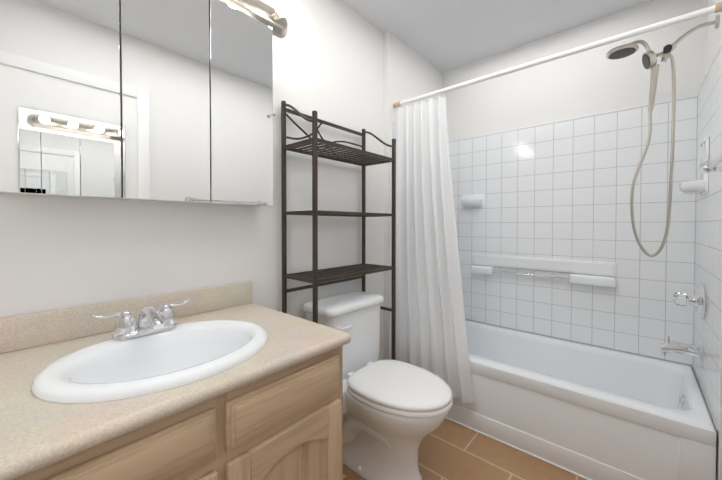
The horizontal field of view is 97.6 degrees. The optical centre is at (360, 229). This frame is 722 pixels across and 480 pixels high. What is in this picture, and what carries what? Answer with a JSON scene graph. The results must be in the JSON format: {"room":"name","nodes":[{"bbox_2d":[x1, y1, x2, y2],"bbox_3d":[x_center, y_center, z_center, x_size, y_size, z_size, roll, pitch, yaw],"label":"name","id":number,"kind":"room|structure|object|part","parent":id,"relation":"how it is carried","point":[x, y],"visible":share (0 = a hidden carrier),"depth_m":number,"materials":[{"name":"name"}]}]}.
{"room":"bathroom","nodes":[
{"label":"bathroom","id":0,"kind":"room"},
{"bbox_2d":[0,0,383,360],"bbox_3d":[-0.880,-0.082,1.040,0.100,2.440,3.025,1,1,41],"label":"wall","id":1,"kind":"structure","parent":0,"point":[59,252],"depth_m":1.48,"materials":[{"name":"white paint"}]},
{"bbox_2d":[0,0,274,205],"bbox_3d":[-0.671,-0.476,1.083,0.145,0.756,0.792,1,1,41],"label":"upper cabinet","id":2,"kind":"object","parent":1,"relation":"attached to","point":[161,100],"visible":1,"depth_m":0.98,"materials":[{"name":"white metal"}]},
{"bbox_3d":[-0.814,-0.473,0.855,0.005,0.756,0.262,1,1,41],"label":"door","id":3,"kind":"part","parent":2,"relation":"part of","materials":[{"name":"white metal"}]},
{"bbox_3d":[-0.639,-0.476,1.054,0.005,0.756,0.262,1,1,41],"label":"door","id":4,"kind":"part","parent":2,"relation":"part of","materials":[{"name":"white metal"}]},
{"bbox_3d":[-0.464,-0.479,1.253,0.005,0.756,0.262,1,1,41],"label":"door","id":5,"kind":"part","parent":2,"relation":"part of","materials":[{"name":"white metal"}]},
{"bbox_2d":[221,0,288,36],"bbox_3d":[-0.561,-0.970,1.207,0.136,0.116,0.760,1,1,41],"label":"vanity light","id":6,"kind":"object","parent":1,"relation":"attached to","point":[268,15],"visible":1,"depth_m":1.39,"materials":[{"name":"silver metal"}]},
{"bbox_2d":[271,8,281,20],"bbox_3d":[-0.383,-0.973,1.430,0.041,0.042,0.042,1,1,41],"label":"bulb","id":7,"kind":"object","parent":6,"relation":"attached to","point":[275,16],"depth_m":1.42,"materials":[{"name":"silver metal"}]},
{"bbox_3d":[-0.344,-0.973,1.396,0.060,0.052,0.052,1,1,41],"label":"bulb","id":8,"kind":"part","parent":6,"relation":"part of","materials":[{"name":"white glass"}]},
{"bbox_2d":[384,31,442,359],"bbox_3d":[0.418,-0.105,2.488,0.140,2.440,0.865,1,1,41],"label":"wall","id":9,"kind":"structure","parent":0,"point":[409,72],"depth_m":2.15,"materials":[{"name":"white paint"}]},
{"bbox_2d":[343,418,585,479],"bbox_3d":[0.029,1.167,0.838,1.760,0.050,3.890,1,1,41],"label":"floor","id":10,"kind":"structure","parent":0,"point":[450,450],"depth_m":1.54,"materials":[{"name":"tile"}]},
{"bbox_2d":[0,281,350,479],"bbox_3d":[-0.626,0.685,0.796,0.614,0.914,1.100,1,1,41],"label":"bathroom vanity","id":11,"kind":"object","parent":10,"relation":"on","point":[228,382],"visible":1,"depth_m":0.79,"materials":[{"name":"brown wood"}]},
{"bbox_2d":[0,281,251,353],"bbox_3d":[-0.848,0.282,0.985,0.020,0.095,1.100,1,1,41],"label":"backsplash","id":12,"kind":"structure","parent":11,"relation":"on","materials":[{"name":"laminate"}]},
{"bbox_3d":[-0.534,0.454,0.461,0.010,0.116,0.638,1,1,41],"label":"drawer","id":13,"kind":"part","parent":11,"relation":"part of","materials":[{"name":"brown wood"}]},
{"bbox_3d":[-0.529,0.454,0.456,0.006,0.100,0.622,1,1,41],"label":"drawer","id":14,"kind":"part","parent":11,"relation":"part of","materials":[{"name":"brown wood"}]},
{"bbox_2d":[90,298,189,340],"bbox_3d":[-0.611,0.267,0.919,0.149,0.082,0.256,1,1,41],"label":"faucet","id":15,"kind":"object","parent":11,"relation":"on","point":[153,323],"depth_m":0.92,"materials":[{"name":"silver metal"}]},
{"bbox_3d":[-0.526,0.454,0.453,0.004,0.082,0.604,1,1,41],"label":"drawer","id":16,"kind":"part","parent":11,"relation":"part of","materials":[{"name":"brown wood"}]},
{"bbox_2d":[31,320,267,403],"bbox_3d":[-0.511,0.401,0.854,0.434,0.184,0.524,1,1,41],"label":"sink","id":17,"kind":"object","parent":11,"relation":"in","point":[145,366],"depth_m":0.82,"materials":[{"name":"white ceramic"}]},
{"bbox_3d":[-0.339,0.769,0.682,0.018,0.471,0.055,1,1,41],"label":"door","id":18,"kind":"part","parent":11,"relation":"part of","materials":[{"name":"brown wood"}]},
{"bbox_3d":[-0.286,0.768,0.742,0.018,0.471,0.055,1,1,41],"label":"door","id":19,"kind":"part","parent":11,"relation":"part of","materials":[{"name":"brown wood"}]},
{"bbox_3d":[-0.189,0.448,0.854,0.010,0.116,0.360,1,1,41],"label":"drawer","id":20,"kind":"part","parent":11,"relation":"part of","materials":[{"name":"brown wood"}]},
{"bbox_3d":[-0.184,0.448,0.849,0.006,0.100,0.344,1,1,41],"label":"drawer","id":21,"kind":"part","parent":11,"relation":"part of","materials":[{"name":"brown wood"}]},
{"bbox_3d":[-0.181,0.448,0.846,0.004,0.082,0.326,1,1,41],"label":"drawer","id":22,"kind":"part","parent":11,"relation":"part of","materials":[{"name":"brown wood"}]},
{"bbox_3d":[-0.186,0.580,0.853,0.018,0.098,0.250,1,1,41],"label":"door","id":23,"kind":"part","parent":11,"relation":"part of","materials":[{"name":"brown wood"}]},
{"bbox_3d":[-0.188,0.764,0.858,0.010,0.368,0.254,1,1,41],"label":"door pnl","id":24,"kind":"part","parent":11,"relation":"part of","materials":[{"name":"brown wood"}]},
{"bbox_3d":[-0.085,0.764,0.971,0.018,0.471,0.055,1,1,41],"label":"door","id":25,"kind":"part","parent":11,"relation":"part of","materials":[{"name":"brown wood"}]},
{"bbox_2d":[281,100,395,359],"bbox_3d":[-0.090,0.258,1.653,0.243,1.740,0.598,1,1,41],"label":"shelf","id":26,"kind":"object","parent":10,"relation":"on","point":[315,276],"visible":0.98,"depth_m":1.56,"materials":[{"name":"brown metal"}]},
{"bbox_3d":[-0.366,0.261,1.509,0.018,1.740,0.018,1,1,41],"label":"post","id":27,"kind":"part","parent":26,"relation":"part of","materials":[{"name":"brown metal"}]},
{"bbox_3d":[-0.197,0.313,1.362,0.018,1.640,0.018,1,1,41],"label":"post","id":28,"kind":"part","parent":26,"relation":"part of","materials":[{"name":"brown metal"}]},
{"bbox_3d":[0.016,0.254,1.945,0.018,1.740,0.018,1,1,41],"label":"post","id":29,"kind":"part","parent":26,"relation":"part of","materials":[{"name":"brown metal"}]},
{"bbox_3d":[0.185,0.306,1.798,0.018,1.640,0.018,1,1,41],"label":"post","id":30,"kind":"part","parent":26,"relation":"part of","materials":[{"name":"brown metal"}]},
{"bbox_2d":[303,291,452,479],"bbox_3d":[0.095,0.744,1.534,0.724,0.773,0.432,1,1,41],"label":"toilet","id":31,"kind":"object","parent":10,"relation":"on","point":[395,413],"visible":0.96,"depth_m":1.42,"materials":[{"name":"white ceramic"}]},
{"bbox_3d":[-0.086,0.571,1.690,0.200,0.330,0.404,1,1,41],"label":"tank","id":32,"kind":"part","parent":31,"relation":"part of","materials":[{"name":"white ceramic"}]},
{"bbox_3d":[-0.073,0.475,1.524,0.010,0.014,0.075,1,1,41],"label":"flush lever","id":33,"kind":"part","parent":31,"relation":"part of","materials":[{"name":"white plastic"}]},
{"bbox_3d":[0.108,0.933,1.509,0.648,0.396,0.376,1,1,41],"label":"bowl","id":34,"kind":"part","parent":31,"relation":"part of","materials":[{"name":"white ceramic"}]},
{"bbox_3d":[0.184,0.697,1.439,0.463,0.029,0.380,1,1,41],"label":"lid","id":35,"kind":"part","parent":31,"relation":"part of","materials":[{"name":"white plastic"}]},
{"bbox_3d":[0.184,0.724,1.440,0.468,0.022,0.380,1,1,41],"label":"seat","id":36,"kind":"part","parent":31,"relation":"part of","materials":[{"name":"white plastic"}]},
{"bbox_2d":[446,320,716,479],"bbox_3d":[1.003,0.929,1.929,1.475,0.390,0.734,1,1,41],"label":"bathtub","id":37,"kind":"object","parent":10,"relation":"on","point":[587,412],"visible":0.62,"depth_m":1.56,"materials":[{"name":"white ceramic"}]},
{"bbox_2d":[340,0,652,72],"bbox_3d":[0.029,-1.323,0.797,1.760,0.050,3.890,1,1,41],"label":"ceiling","id":38,"kind":"structure","parent":0,"point":[442,36],"depth_m":2.00,"materials":[{"name":"white paint"}]},
{"bbox_2d":[442,0,706,366],"bbox_3d":[1.332,-0.101,2.195,1.620,2.440,0.100,1,1,41],"label":"wall","id":39,"kind":"structure","parent":0,"point":[590,82],"depth_m":2.04,"materials":[{"name":"white paint"}]},
{"bbox_2d":[471,254,615,287],"bbox_3d":[1.204,0.269,2.196,0.885,0.150,0.055,1,1,41],"label":"bar shelf","id":40,"kind":"object","parent":39,"relation":"attached to","point":[591,269],"visible":1,"depth_m":2.12,"materials":[{"name":"white ceramic"}]},
{"bbox_3d":[1.214,0.238,2.206,0.861,0.063,0.004,1,1,41],"label":"panel","id":41,"kind":"part","parent":40,"relation":"part of","materials":[{"name":"white ceramic"}]},
{"bbox_3d":[1.218,0.238,2.212,0.885,0.087,0.012,1,1,41],"label":"panel","id":42,"kind":"part","parent":40,"relation":"part of","materials":[{"name":"white ceramic"}]},
{"bbox_2d":[449,95,696,141],"bbox_3d":[1.250,-0.727,2.182,1.480,0.012,0.012,1,1,41],"label":"trim","id":43,"kind":"structure","parent":39,"relation":"attached to","point":[688,97],"depth_m":2.03,"materials":[{"name":"white ceramic"}]},
{"bbox_2d":[449,97,697,365],"bbox_3d":[1.250,0.007,2.195,1.480,1.455,0.010,1,1,41],"label":"wall tile","id":44,"kind":"structure","parent":39,"relation":"attached to","point":[560,190],"depth_m":2.02,"materials":[{"name":"white tile"}]},
{"bbox_2d":[461,194,483,207],"bbox_3d":[0.858,-0.228,2.472,0.180,0.105,0.085,1,1,41],"label":"soap dish","id":45,"kind":"object","parent":44,"relation":"attached to","point":[473,201],"visible":1,"depth_m":2.46,"materials":[{"name":"white ceramic"}]},
{"bbox_2d":[465,319,691,365],"bbox_3d":[1.245,0.728,2.201,1.475,0.006,0.006,1,1,41],"label":"trim","id":46,"kind":"structure","parent":44,"relation":"attached to","point":[585,343],"depth_m":2.01,"materials":[{"name":"grey"}]},
{"bbox_2d":[706,0,721,74],"bbox_3d":[0.620,-0.068,0.232,0.100,2.440,3.790,1,1,41],"label":"wall","id":47,"kind":"structure","parent":0,"point":[714,38],"depth_m":1.54,"materials":[{"name":"white paint"}]},
{"bbox_2d":[393,2,721,107],"bbox_3d":[0.796,-0.837,1.649,1.516,0.034,0.034,1,1,41],"label":"curtain rod","id":48,"kind":"object","parent":47,"relation":"attached to","point":[716,8],"visible":1,"depth_m":1.44,"materials":[{"name":"white plastic"}]},
{"bbox_2d":[389,88,474,402],"bbox_3d":[0.433,0.046,1.931,0.580,1.815,0.136,1,1,41],"label":"shower curtain","id":49,"kind":"object","parent":48,"relation":"hanging from","point":[430,334],"visible":0.9,"depth_m":1.94,"materials":[{"name":"white fabric"}]},
{"bbox_2d":[606,14,719,256],"bbox_3d":[1.450,-0.416,1.553,0.400,1.104,0.132,1,1,41],"label":"shower head","id":50,"kind":"object","parent":47,"relation":"attached to","point":[649,58],"visible":1,"depth_m":1.55},
{"bbox_3d":[1.417,-0.905,1.582,0.171,0.106,0.026,1,1,41],"label":"arm","id":51,"kind":"part","parent":50,"relation":"part of"},
{"bbox_3d":[1.448,-0.700,1.564,0.041,0.222,0.032,1,1,41],"label":"handle","id":52,"kind":"part","parent":50,"relation":"part of","materials":[{"name":"silver metal"}]},
{"bbox_3d":[1.545,-0.911,1.475,0.146,0.077,0.016,1,1,41],"label":"arm","id":53,"kind":"part","parent":50,"relation":"part of"},
{"bbox_2d":[693,46,721,479],"bbox_3d":[1.574,0.212,1.422,0.030,1.840,0.750,1,1,41],"label":"wall tile","id":54,"kind":"structure","parent":47,"relation":"attached to","point":[708,266],"depth_m":1.34,"materials":[{"name":"white tile"}]},
{"bbox_2d":[659,335,703,360],"bbox_3d":[1.530,0.563,1.513,0.146,0.096,0.068,1,1,41],"label":"tub spout","id":55,"kind":"object","parent":54,"relation":"attached to","point":[668,347],"visible":1,"depth_m":1.50,"materials":[{"name":"silver metal"}]},
{"bbox_2d":[661,349,669,355],"bbox_3d":[1.492,0.600,1.547,0.030,0.020,0.029,1,1,41],"label":"faucet","id":56,"kind":"object","parent":55,"relation":"attached to","point":[666,352],"depth_m":1.53,"materials":[{"name":"silver metal"}]},
{"bbox_2d":[672,285,705,318],"bbox_3d":[1.546,0.331,1.495,0.103,0.156,0.156,1,1,41],"label":"shower valve","id":57,"kind":"object","parent":54,"relation":"attached to","point":[698,300],"visible":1,"depth_m":1.47,"materials":[{"name":"silver metal"}]},
{"bbox_3d":[1.529,0.331,1.510,0.050,0.064,0.064,1,1,41],"label":"knob","id":58,"kind":"part","parent":57,"relation":"part of","materials":[{"name":"white plastic"}]},
{"bbox_2d":[679,172,708,195],"bbox_3d":[1.560,-0.216,1.487,0.085,0.105,0.180,1,1,41],"label":"soap dish","id":59,"kind":"object","parent":54,"relation":"attached to","point":[701,187],"visible":0.9,"depth_m":1.44,"materials":[{"name":"white ceramic"}]},
{"bbox_3d":[1.589,-0.216,1.462,0.008,0.105,0.180,1,1,41],"label":"plate","id":60,"kind":"part","parent":59,"relation":"part of","materials":[{"name":"white ceramic"}]},
{"bbox_2d":[699,136,709,166],"bbox_3d":[1.587,-0.359,1.461,0.012,0.110,0.180,1,1,41],"label":"tile niche","id":61,"kind":"object","parent":54,"relation":"attached to","point":[704,153],"visible":1,"depth_m":1.45,"materials":[{"name":"white ceramic"}]},
{"bbox_3d":[1.643,-0.360,1.524,0.012,0.086,0.012,1,1,41],"label":"frame","id":62,"kind":"part","parent":61,"relation":"part of","materials":[{"name":"white ceramic"}]},
{"bbox_3d":[1.587,-0.359,1.461,0.012,0.086,0.012,1,1,41],"label":"frame","id":63,"kind":"part","parent":61,"relation":"part of","materials":[{"name":"white ceramic"}]},
{"bbox_3d":[1.587,-0.310,1.462,0.012,0.012,0.180,1,1,41],"label":"frame","id":64,"kind":"part","parent":61,"relation":"part of","materials":[{"name":"white ceramic"}]},
{"bbox_3d":[1.532,-0.358,1.398,0.012,0.086,0.012,1,1,41],"label":"frame","id":65,"kind":"part","parent":61,"relation":"part of","materials":[{"name":"white ceramic"}]},
{"bbox_2d":[692,365,718,431],"bbox_3d":[1.562,0.741,1.444,0.005,0.006,0.723,1,1,41],"label":"trim","id":66,"kind":"structure","parent":54,"relation":"attached to","point":[712,417],"depth_m":1.36,"materials":[{"name":"grey"}]},
{"bbox_2d":[697,42,721,96],"bbox_3d":[1.572,-0.714,1.407,0.032,0.012,0.752,1,1,41],"label":"trim","id":67,"kind":"structure","parent":47,"relation":"attached to","point":[710,67],"depth_m":1.38,"materials":[{"name":"white ceramic"}]},
{"bbox_2d":[702,154,721,172],"bbox_3d":[0.993,-0.203,0.808,0.100,0.052,0.667,1,1,41],"label":"towel bar","id":68,"kind":"object","parent":47,"relation":"attached to","point":[715,165],"visible":1,"depth_m":1.04,"materials":[{"name":"silver metal"}]},
{"bbox_3d":[1.205,-0.206,1.027,0.071,0.052,0.052,1,1,41],"label":"post","id":69,"kind":"part","parent":68,"relation":"part of","materials":[{"name":"silver metal"}]},
{"bbox_2d":[718,291,721,479],"bbox_3d":[1.322,0.211,1.137,0.032,1.852,0.012,1,1,41],"label":"trim","id":70,"kind":"structure","parent":47,"relation":"attached to","point":[720,444],"depth_m":1.15,"materials":[{"name":"white ceramic"}]}
]}

